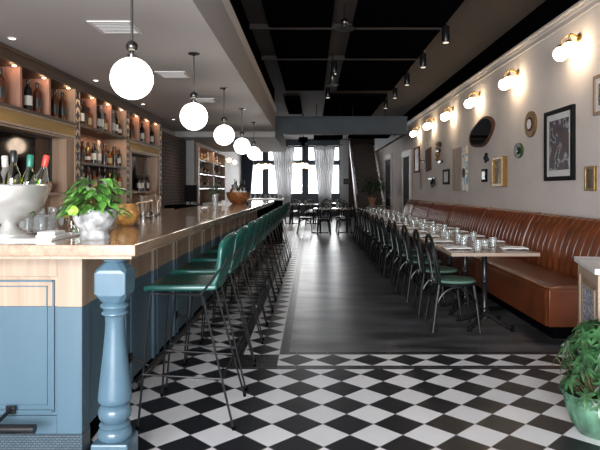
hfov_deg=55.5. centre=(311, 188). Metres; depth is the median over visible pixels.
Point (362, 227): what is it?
bistro chair
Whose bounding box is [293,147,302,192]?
window
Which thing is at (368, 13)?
ceiling
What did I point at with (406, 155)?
door
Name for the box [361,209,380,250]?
bistro chair
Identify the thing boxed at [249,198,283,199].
countertop
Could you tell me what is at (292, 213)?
bistro chair
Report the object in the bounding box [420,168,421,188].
wood strip
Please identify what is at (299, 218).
bistro chair
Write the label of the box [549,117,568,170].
print
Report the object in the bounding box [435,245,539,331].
dining table
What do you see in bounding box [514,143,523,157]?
round ornament
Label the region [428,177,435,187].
iron bracket
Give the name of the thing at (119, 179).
bottle
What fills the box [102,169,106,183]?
bottle
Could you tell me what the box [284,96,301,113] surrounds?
ceiling
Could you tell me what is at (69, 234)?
serving board
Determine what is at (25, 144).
mirror
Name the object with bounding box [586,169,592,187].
print
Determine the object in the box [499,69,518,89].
wall sconce
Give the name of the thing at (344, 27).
pendant
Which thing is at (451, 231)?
folded napkin
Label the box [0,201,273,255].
countertop
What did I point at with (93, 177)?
bottle
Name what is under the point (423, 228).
dining table
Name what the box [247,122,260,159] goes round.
globe pendant
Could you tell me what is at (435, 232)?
dining table
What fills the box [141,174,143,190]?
bottle
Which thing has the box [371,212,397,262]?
bistro chair
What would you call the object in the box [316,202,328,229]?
bistro chair
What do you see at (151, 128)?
bottle
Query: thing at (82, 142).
bottle
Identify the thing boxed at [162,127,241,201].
wall
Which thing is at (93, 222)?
potted plant
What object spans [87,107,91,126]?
bottle
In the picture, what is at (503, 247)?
folded napkin
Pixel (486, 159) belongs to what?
ornament
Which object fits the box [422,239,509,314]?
dining table
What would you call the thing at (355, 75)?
ceiling
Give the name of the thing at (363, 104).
ceiling
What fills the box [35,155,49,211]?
wine bottle
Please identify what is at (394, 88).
spotlight
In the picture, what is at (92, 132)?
shelf
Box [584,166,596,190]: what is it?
framed picture
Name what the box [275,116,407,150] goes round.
beam
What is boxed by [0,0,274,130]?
ceiling
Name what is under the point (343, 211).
bistro chair
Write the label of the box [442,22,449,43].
spotlight
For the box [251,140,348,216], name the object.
wall
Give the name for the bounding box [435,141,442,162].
ornament
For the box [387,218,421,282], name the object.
bistro chair
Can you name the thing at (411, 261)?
bistro chair
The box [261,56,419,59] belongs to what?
trim
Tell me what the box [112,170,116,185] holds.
bottle
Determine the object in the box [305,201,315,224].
bistro chair
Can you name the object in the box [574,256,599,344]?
station
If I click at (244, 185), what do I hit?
bottle
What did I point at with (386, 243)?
bistro chair
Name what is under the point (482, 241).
folded napkin
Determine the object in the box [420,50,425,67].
spotlight
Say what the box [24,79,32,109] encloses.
bottle
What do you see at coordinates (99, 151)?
bottle
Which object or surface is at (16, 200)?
bowl
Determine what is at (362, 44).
ceiling
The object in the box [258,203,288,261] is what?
bar stool
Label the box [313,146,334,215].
curtain
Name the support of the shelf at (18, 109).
attached to the shelving at (22, 130)
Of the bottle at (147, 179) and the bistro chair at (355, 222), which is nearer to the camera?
the bottle at (147, 179)
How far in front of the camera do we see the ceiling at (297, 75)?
11.50 m
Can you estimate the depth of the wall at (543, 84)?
8.14 m
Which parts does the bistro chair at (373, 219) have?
leg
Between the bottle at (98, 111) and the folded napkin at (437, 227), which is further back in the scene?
the folded napkin at (437, 227)
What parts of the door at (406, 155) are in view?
panel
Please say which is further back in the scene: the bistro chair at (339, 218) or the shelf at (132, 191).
the bistro chair at (339, 218)
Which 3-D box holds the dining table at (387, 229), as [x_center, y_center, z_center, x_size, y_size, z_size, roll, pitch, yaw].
[1.669,0.955,12.519,0.803,0.750,0.696,0,0,0]
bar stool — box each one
[136,232,245,430]
[164,226,255,390]
[185,221,263,361]
[202,217,267,340]
[213,214,272,323]
[224,212,275,309]
[231,210,279,299]
[239,208,281,283]
[245,207,283,280]
[249,206,285,275]
[254,204,287,265]
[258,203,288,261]
[259,203,290,260]
[264,202,291,256]
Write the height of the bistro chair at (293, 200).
0.907 m
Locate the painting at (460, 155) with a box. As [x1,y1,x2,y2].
[453,146,467,190]
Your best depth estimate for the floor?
4.09 m
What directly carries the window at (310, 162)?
in the wall at (301, 197)
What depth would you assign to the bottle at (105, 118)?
8.33 m
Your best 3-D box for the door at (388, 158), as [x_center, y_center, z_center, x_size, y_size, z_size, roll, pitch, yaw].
[2.890,0.015,21.800,0.120,2.630,1.880,0,0,0]
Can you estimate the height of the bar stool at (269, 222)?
1.072 m
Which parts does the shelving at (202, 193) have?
panel, shelf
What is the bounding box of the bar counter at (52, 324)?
[0,201,273,449]
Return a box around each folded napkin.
[416,234,438,236]
[428,239,453,241]
[437,227,454,228]
[443,246,471,249]
[447,230,467,232]
[461,234,484,236]
[477,240,504,242]
[499,246,528,249]
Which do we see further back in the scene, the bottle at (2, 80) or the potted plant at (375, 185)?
the potted plant at (375, 185)
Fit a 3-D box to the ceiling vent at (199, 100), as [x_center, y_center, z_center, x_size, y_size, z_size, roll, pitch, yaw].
[-1.680,-1.383,8.900,0.360,0.012,0.360,0,0,0]
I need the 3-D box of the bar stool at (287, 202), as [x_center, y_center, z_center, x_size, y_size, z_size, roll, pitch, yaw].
[-0.698,0.796,11.460,0.551,1.072,0.529,0,0,0]
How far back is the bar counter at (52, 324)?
2.88 m
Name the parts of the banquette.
seat, backrest, backrest, seat, backrest, backrest, seat, backrest, seat, backrest, panel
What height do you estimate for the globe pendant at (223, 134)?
0.786 m
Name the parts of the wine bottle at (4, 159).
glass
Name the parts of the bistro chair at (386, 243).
leg, leg, seat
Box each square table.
[286,204,317,223]
[312,208,352,233]
[321,203,348,221]
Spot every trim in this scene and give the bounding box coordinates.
[222,0,276,111]
[249,24,444,29]
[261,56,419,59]
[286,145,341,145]
[373,0,599,148]
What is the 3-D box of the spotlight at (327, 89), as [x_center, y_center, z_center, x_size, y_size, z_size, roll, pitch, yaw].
[0.360,-2.227,13.000,0.110,0.304,0.110,0,0,0]
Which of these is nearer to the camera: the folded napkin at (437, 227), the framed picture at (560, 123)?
the framed picture at (560, 123)
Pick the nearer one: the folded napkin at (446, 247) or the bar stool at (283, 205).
the folded napkin at (446, 247)
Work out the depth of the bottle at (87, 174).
7.74 m
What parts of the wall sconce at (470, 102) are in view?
globe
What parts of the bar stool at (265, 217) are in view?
frame, frame, backrest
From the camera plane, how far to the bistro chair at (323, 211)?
22.66 m
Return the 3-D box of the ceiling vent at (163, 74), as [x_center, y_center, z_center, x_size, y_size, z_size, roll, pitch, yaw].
[-1.680,-1.383,6.900,0.360,0.012,0.360,0,0,0]
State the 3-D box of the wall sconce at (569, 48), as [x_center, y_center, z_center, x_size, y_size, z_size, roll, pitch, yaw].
[2.824,-1.573,6.270,0.245,0.285,0.370,0,0,0]
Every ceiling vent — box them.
[86,21,142,33]
[154,71,190,77]
[190,98,217,102]
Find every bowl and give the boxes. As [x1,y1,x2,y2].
[0,184,50,236]
[115,200,152,225]
[226,192,250,203]
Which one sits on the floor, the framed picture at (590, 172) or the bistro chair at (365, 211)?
the bistro chair at (365, 211)
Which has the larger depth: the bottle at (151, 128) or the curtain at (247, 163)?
the curtain at (247, 163)
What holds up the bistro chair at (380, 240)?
on the floor
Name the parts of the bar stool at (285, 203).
frame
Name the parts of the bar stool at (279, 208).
frame, frame, backrest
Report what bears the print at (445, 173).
attached to the framed picture at (446, 173)
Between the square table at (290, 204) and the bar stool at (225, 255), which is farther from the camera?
the square table at (290, 204)
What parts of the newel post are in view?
bulb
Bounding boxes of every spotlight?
[325,85,329,97]
[331,60,336,74]
[384,97,387,108]
[393,86,396,98]
[404,71,409,85]
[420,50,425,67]
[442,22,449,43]
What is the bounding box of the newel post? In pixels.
[91,259,137,449]
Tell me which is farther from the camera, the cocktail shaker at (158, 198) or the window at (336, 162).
the window at (336, 162)
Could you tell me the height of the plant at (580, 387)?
0.622 m
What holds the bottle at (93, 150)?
on the shelving at (22, 130)
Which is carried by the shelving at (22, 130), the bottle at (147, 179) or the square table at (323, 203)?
the bottle at (147, 179)
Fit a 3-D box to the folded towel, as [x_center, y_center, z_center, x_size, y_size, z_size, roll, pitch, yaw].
[-1.325,0.228,2.900,0.100,0.030,0.140,0,0,0]
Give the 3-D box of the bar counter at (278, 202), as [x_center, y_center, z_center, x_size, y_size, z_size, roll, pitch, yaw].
[-1.150,0.780,14.000,0.900,1.100,0.600,0,0,0]
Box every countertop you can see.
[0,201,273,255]
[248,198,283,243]
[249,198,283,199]
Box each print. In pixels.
[415,149,417,170]
[444,172,447,180]
[495,159,500,183]
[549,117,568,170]
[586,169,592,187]
[598,84,599,104]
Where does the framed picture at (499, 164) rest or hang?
attached to the wall at (543, 84)
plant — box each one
[55,177,133,239]
[360,175,386,222]
[551,318,599,439]
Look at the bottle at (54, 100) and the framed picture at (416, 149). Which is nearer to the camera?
the bottle at (54, 100)
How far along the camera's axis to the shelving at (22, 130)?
6.90 m
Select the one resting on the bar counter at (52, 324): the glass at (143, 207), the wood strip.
the glass at (143, 207)
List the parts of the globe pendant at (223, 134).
globe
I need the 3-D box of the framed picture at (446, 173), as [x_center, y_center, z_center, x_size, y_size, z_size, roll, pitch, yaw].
[2.934,-0.265,12.475,0.030,0.330,0.550,0,0,0]
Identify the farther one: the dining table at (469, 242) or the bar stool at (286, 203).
the bar stool at (286, 203)
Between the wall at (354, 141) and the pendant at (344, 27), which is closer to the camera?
the pendant at (344, 27)
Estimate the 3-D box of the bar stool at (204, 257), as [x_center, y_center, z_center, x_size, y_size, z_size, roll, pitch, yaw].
[-0.698,0.796,4.640,0.551,1.072,0.529,0,0,2]
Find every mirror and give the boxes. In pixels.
[0,129,51,191]
[132,154,146,189]
[469,116,494,146]
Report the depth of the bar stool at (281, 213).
8.94 m
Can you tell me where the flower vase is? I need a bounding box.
[206,185,222,205]
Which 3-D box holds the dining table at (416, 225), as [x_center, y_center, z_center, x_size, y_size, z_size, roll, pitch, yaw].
[1.669,0.955,9.019,0.803,0.750,0.696,0,0,0]
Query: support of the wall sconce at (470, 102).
attached to the wall at (543, 84)
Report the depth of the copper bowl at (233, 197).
9.65 m
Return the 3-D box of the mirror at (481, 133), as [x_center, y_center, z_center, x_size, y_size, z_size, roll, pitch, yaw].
[2.930,-0.978,9.878,0.038,0.507,1.432,0,0,0]
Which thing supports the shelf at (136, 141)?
attached to the shelving at (22, 130)
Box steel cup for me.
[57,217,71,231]
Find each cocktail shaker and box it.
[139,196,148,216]
[149,200,157,216]
[154,196,160,214]
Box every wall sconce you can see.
[410,127,419,136]
[423,118,434,129]
[440,107,453,120]
[464,91,479,107]
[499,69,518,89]
[553,33,581,60]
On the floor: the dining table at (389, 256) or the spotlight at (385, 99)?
the dining table at (389, 256)
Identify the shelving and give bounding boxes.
[0,42,173,230]
[196,142,226,204]
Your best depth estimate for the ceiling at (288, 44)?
9.05 m
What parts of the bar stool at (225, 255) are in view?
seat, frame, frame, backrest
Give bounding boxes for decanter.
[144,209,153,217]
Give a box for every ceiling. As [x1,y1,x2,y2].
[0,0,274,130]
[175,121,285,151]
[241,0,545,139]
[261,0,334,26]
[269,30,330,58]
[278,60,327,90]
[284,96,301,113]
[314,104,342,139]
[323,94,386,115]
[337,60,415,90]
[345,30,439,58]
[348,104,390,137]
[353,0,464,26]
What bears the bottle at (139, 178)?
on the shelving at (22, 130)
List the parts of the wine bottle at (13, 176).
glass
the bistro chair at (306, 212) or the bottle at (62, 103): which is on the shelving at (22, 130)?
the bottle at (62, 103)
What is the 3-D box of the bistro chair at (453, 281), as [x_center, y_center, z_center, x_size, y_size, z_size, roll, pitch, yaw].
[1.340,0.879,5.460,0.484,0.907,0.444,0,0,0]
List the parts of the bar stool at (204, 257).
seat, frame, frame, backrest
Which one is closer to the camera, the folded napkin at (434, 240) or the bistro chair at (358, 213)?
the folded napkin at (434, 240)
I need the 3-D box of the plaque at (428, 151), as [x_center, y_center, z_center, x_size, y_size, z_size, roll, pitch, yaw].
[2.926,-0.740,14.360,0.046,0.599,0.579,0,0,0]
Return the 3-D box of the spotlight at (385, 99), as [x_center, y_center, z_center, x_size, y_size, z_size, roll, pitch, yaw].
[1.900,-2.227,14.700,0.110,0.304,0.110,0,0,0]
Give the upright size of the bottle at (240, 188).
0.339 m
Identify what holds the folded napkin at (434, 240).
on the dining table at (469, 242)
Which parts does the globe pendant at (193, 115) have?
stem, globe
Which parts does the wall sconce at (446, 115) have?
globe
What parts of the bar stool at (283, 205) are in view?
frame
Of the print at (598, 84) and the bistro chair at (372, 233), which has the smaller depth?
the print at (598, 84)
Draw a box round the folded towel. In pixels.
[36,230,66,237]
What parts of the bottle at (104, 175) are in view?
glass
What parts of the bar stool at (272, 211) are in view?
frame, frame, backrest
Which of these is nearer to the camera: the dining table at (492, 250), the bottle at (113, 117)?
the dining table at (492, 250)
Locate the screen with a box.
[164,185,201,208]
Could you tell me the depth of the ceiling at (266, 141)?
14.62 m
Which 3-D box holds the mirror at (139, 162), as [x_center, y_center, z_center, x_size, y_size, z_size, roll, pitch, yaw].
[-3.158,-0.285,10.120,0.025,0.650,1.440,0,0,0]
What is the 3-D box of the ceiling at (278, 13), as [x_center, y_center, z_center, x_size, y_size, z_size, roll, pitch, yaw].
[-0.170,-2.344,7.175,0.900,0.068,1.950,0,0,0]
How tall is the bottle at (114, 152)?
0.325 m
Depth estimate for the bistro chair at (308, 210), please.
22.59 m
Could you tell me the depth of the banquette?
6.22 m
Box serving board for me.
[0,232,79,240]
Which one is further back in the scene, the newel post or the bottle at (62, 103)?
the bottle at (62, 103)
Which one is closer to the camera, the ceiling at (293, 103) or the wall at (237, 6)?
the wall at (237, 6)
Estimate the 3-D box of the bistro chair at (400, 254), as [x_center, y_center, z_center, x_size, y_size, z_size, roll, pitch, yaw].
[1.326,0.879,7.581,0.484,0.907,0.444,0,0,3]
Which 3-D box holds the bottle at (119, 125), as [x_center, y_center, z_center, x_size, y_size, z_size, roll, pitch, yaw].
[-3.045,-0.956,8.958,0.105,0.262,0.105,0,0,-41]
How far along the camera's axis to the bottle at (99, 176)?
8.14 m
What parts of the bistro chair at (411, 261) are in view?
leg, leg, seat, seat frame, leg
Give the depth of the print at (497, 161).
8.88 m
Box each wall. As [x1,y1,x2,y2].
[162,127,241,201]
[162,131,185,207]
[186,140,195,203]
[229,0,274,102]
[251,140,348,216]
[349,139,373,216]
[374,0,599,289]
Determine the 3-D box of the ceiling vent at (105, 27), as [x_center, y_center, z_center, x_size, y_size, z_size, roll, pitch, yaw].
[-1.680,-1.383,4.880,0.360,0.012,0.360,0,0,0]
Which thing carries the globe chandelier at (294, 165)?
hanging from the ceiling at (475, 25)
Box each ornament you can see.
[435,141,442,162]
[483,153,488,162]
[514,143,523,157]
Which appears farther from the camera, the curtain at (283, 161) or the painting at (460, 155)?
the curtain at (283, 161)
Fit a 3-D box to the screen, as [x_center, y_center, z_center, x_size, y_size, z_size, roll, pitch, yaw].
[-2.840,0.620,12.600,0.700,1.420,0.600,0,0,0]
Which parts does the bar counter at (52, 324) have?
foot rail, panel molding, kick plate, panel, foot rail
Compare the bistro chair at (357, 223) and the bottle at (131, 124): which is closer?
the bottle at (131, 124)
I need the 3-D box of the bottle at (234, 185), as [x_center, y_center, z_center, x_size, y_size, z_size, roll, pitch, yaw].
[-1.314,0.012,9.713,0.075,0.366,0.075,0,0,32]
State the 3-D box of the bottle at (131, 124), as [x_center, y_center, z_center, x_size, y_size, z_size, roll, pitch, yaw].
[-3.045,-1.002,9.598,0.086,0.354,0.086,0,0,30]
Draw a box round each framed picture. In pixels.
[343,179,348,183]
[414,146,419,172]
[443,169,449,184]
[492,156,506,185]
[544,104,575,180]
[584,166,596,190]
[593,74,599,115]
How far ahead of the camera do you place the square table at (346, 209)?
17.17 m
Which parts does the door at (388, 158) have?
panel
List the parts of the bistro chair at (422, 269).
leg, leg, seat, seat frame, leg, leg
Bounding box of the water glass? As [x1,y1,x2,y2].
[36,215,49,230]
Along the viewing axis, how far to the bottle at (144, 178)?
10.39 m
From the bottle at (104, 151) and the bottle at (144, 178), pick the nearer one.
the bottle at (104, 151)
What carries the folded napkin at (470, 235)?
on the dining table at (449, 258)
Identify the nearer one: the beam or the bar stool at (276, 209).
the bar stool at (276, 209)
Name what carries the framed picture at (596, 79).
attached to the wall at (543, 84)
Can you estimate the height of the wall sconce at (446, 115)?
0.285 m
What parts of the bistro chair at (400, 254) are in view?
leg, leg, seat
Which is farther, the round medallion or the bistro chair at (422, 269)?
the round medallion
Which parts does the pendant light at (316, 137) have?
casing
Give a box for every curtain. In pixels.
[242,153,253,197]
[273,146,294,215]
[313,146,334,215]
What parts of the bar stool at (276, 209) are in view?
frame, frame, backrest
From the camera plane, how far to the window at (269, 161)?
27.55 m
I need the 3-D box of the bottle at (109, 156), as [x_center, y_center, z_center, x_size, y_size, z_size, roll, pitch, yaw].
[-3.050,-0.467,8.587,0.084,0.235,0.084,0,0,-31]
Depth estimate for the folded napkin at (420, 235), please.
6.90 m
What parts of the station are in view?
tile panel, panel molding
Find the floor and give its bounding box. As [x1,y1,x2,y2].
[86,217,599,449]
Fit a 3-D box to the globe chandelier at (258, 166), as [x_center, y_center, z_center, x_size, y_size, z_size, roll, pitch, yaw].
[-1.800,-1.565,21.500,0.510,1.630,0.510,0,0,24]
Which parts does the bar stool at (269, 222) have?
frame, frame, backrest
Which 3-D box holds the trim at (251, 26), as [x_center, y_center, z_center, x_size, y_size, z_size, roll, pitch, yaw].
[0.525,-2.341,8.225,2.850,0.073,0.040,0,0,0]
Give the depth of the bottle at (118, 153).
8.96 m
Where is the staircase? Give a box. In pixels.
[349,139,383,216]
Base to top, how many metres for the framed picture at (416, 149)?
0.710 m
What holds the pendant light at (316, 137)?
hanging from the ceiling at (475, 25)
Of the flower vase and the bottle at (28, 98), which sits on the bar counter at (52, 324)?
the flower vase
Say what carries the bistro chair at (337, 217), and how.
on the floor
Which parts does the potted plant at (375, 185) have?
pot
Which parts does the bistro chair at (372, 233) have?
leg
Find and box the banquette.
[385,199,599,338]
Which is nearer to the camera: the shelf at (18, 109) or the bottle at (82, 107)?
the shelf at (18, 109)
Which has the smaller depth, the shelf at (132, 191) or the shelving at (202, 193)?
the shelf at (132, 191)
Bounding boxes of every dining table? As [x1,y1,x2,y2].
[370,215,405,250]
[371,216,407,253]
[379,218,416,258]
[379,220,423,261]
[385,222,434,266]
[392,224,445,274]
[397,227,455,282]
[408,231,470,291]
[411,235,487,301]
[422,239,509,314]
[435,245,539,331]
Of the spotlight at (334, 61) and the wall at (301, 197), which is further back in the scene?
the wall at (301, 197)
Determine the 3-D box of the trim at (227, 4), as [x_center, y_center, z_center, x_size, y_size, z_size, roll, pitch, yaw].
[-0.863,-1.885,5.350,0.035,0.090,16.700,0,0,0]
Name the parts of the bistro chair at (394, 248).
leg, leg, seat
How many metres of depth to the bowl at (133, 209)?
3.89 m
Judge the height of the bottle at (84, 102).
0.354 m
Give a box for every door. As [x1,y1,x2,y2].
[384,153,392,210]
[402,149,411,213]
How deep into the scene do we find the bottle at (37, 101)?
6.29 m
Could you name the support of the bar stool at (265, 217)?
on the floor
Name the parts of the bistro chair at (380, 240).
leg, leg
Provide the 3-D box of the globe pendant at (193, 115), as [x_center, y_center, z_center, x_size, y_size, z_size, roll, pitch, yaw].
[-1.210,-0.997,5.840,0.280,0.786,0.280,0,0,0]
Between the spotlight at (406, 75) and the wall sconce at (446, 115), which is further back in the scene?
the wall sconce at (446, 115)
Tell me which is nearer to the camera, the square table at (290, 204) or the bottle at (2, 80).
the bottle at (2, 80)
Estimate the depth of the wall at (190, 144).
14.90 m
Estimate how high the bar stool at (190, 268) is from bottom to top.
1.072 m
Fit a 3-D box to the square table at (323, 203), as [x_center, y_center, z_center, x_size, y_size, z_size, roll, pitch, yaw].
[0.900,0.955,23.500,1.300,0.750,0.800,0,0,0]
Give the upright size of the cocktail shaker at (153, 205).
0.153 m
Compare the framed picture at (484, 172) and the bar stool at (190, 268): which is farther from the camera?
the framed picture at (484, 172)
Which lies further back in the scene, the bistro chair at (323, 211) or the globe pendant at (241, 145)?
the bistro chair at (323, 211)
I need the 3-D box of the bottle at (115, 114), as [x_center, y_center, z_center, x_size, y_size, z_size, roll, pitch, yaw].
[-3.045,-1.002,8.835,0.086,0.354,0.086,0,0,7]
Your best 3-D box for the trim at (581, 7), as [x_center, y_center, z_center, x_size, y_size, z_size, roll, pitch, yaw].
[2.925,-1.970,12.250,0.050,0.140,30.500,0,0,0]
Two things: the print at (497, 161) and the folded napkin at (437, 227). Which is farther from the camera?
the print at (497, 161)
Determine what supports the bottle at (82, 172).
on the shelving at (22, 130)
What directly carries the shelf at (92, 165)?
attached to the shelving at (22, 130)
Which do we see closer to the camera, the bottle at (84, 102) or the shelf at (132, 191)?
the bottle at (84, 102)
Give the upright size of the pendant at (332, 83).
0.554 m
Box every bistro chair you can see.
[289,201,299,224]
[290,200,300,222]
[297,203,312,233]
[305,200,315,214]
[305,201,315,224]
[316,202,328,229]
[317,204,331,234]
[322,200,331,221]
[335,202,348,231]
[337,200,346,215]
[337,204,351,234]
[353,205,358,238]
[354,206,372,241]
[356,207,372,243]
[359,208,380,245]
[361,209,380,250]
[364,210,388,254]
[367,211,391,258]
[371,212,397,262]
[375,214,404,268]
[379,216,412,275]
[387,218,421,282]
[393,221,429,291]
[401,224,444,302]
[412,228,461,315]
[424,233,481,332]
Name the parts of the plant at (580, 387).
pot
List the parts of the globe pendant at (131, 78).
stem, globe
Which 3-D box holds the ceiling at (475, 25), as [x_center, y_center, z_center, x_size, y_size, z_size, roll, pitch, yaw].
[-0.200,-2.430,12.250,6.300,0.100,30.500,0,0,0]
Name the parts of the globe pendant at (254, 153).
globe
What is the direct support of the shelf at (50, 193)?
attached to the shelving at (22, 130)
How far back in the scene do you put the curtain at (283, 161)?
27.19 m
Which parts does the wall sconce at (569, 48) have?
globe, globe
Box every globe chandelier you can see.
[256,152,272,168]
[292,135,308,168]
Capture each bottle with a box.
[0,68,5,102]
[1,155,8,183]
[5,150,20,183]
[21,154,36,213]
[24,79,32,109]
[33,82,41,112]
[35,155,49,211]
[51,89,58,117]
[59,92,65,119]
[81,99,83,124]
[81,141,84,161]
[81,166,84,185]
[83,101,87,125]
[85,148,90,162]
[85,166,90,187]
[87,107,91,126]
[91,142,96,163]
[91,171,96,189]
[97,106,100,129]
[97,142,101,163]
[97,169,101,189]
[100,105,103,130]
[102,144,106,164]
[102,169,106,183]
[103,113,107,131]
[107,150,111,164]
[112,110,114,133]
[112,145,116,165]
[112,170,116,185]
[114,113,117,133]
[117,149,120,165]
[117,173,121,189]
[118,120,121,135]
[130,119,133,138]
[137,174,140,190]
[140,123,143,141]
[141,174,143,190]
[143,175,146,190]
[146,175,148,190]
[150,127,153,144]
[233,179,236,191]
[238,181,242,191]
[243,181,246,191]
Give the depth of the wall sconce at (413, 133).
15.48 m
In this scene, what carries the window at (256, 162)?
in the wall at (301, 197)
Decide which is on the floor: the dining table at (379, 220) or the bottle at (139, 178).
the dining table at (379, 220)
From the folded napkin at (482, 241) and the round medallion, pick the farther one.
the round medallion
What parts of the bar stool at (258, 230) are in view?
seat, frame, frame, backrest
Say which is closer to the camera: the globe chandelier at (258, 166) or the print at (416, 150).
the print at (416, 150)
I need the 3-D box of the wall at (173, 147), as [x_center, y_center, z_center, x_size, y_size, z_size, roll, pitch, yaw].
[-3.320,0.030,13.150,0.059,2.600,3.500,0,0,0]
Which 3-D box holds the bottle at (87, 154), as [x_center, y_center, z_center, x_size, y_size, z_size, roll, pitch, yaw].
[-3.050,-0.457,7.762,0.086,0.214,0.086,0,0,16]
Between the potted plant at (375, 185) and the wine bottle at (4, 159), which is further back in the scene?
the potted plant at (375, 185)
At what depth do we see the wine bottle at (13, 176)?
2.92 m
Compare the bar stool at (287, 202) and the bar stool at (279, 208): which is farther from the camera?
the bar stool at (287, 202)
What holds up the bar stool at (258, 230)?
on the floor
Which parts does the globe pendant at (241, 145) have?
globe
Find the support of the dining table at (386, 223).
on the floor
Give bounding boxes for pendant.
[110,0,153,99]
[180,52,207,129]
[214,87,233,144]
[234,108,249,153]
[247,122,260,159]
[327,54,337,86]
[334,4,354,31]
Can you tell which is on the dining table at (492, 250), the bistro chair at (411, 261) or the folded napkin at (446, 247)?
the folded napkin at (446, 247)
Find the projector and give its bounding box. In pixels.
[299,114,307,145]
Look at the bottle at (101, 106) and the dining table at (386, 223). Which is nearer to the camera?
the bottle at (101, 106)
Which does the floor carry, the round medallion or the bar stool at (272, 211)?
the bar stool at (272, 211)
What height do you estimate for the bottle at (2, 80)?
0.354 m
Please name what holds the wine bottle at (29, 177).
in the bowl at (16, 200)
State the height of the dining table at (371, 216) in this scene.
0.750 m
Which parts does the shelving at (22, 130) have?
valance frame, panel, panel, panel, valance frame, panel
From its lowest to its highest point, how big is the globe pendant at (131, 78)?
0.786 m
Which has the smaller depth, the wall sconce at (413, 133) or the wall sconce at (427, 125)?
the wall sconce at (427, 125)
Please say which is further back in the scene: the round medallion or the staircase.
the staircase
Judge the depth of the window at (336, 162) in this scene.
27.55 m
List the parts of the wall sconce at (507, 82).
globe, globe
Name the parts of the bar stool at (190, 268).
seat, frame, frame, backrest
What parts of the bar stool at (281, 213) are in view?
frame, backrest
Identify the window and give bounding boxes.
[253,160,262,164]
[268,152,273,192]
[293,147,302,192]
[308,147,314,192]
[334,147,339,192]
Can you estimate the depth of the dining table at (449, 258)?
6.85 m
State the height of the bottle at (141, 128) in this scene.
0.354 m
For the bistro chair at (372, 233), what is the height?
0.907 m
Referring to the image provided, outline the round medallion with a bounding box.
[524,111,536,136]
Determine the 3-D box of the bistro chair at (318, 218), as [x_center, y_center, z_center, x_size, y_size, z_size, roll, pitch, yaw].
[0.349,0.879,16.560,0.444,0.907,0.484,0,0,0]
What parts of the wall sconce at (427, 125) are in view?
globe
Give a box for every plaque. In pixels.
[425,147,430,171]
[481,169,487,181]
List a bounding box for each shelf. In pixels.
[0,102,76,125]
[49,192,65,194]
[81,124,126,138]
[81,162,125,168]
[130,138,159,147]
[132,191,154,192]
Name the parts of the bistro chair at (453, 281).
leg, leg, seat, seat frame, leg, leg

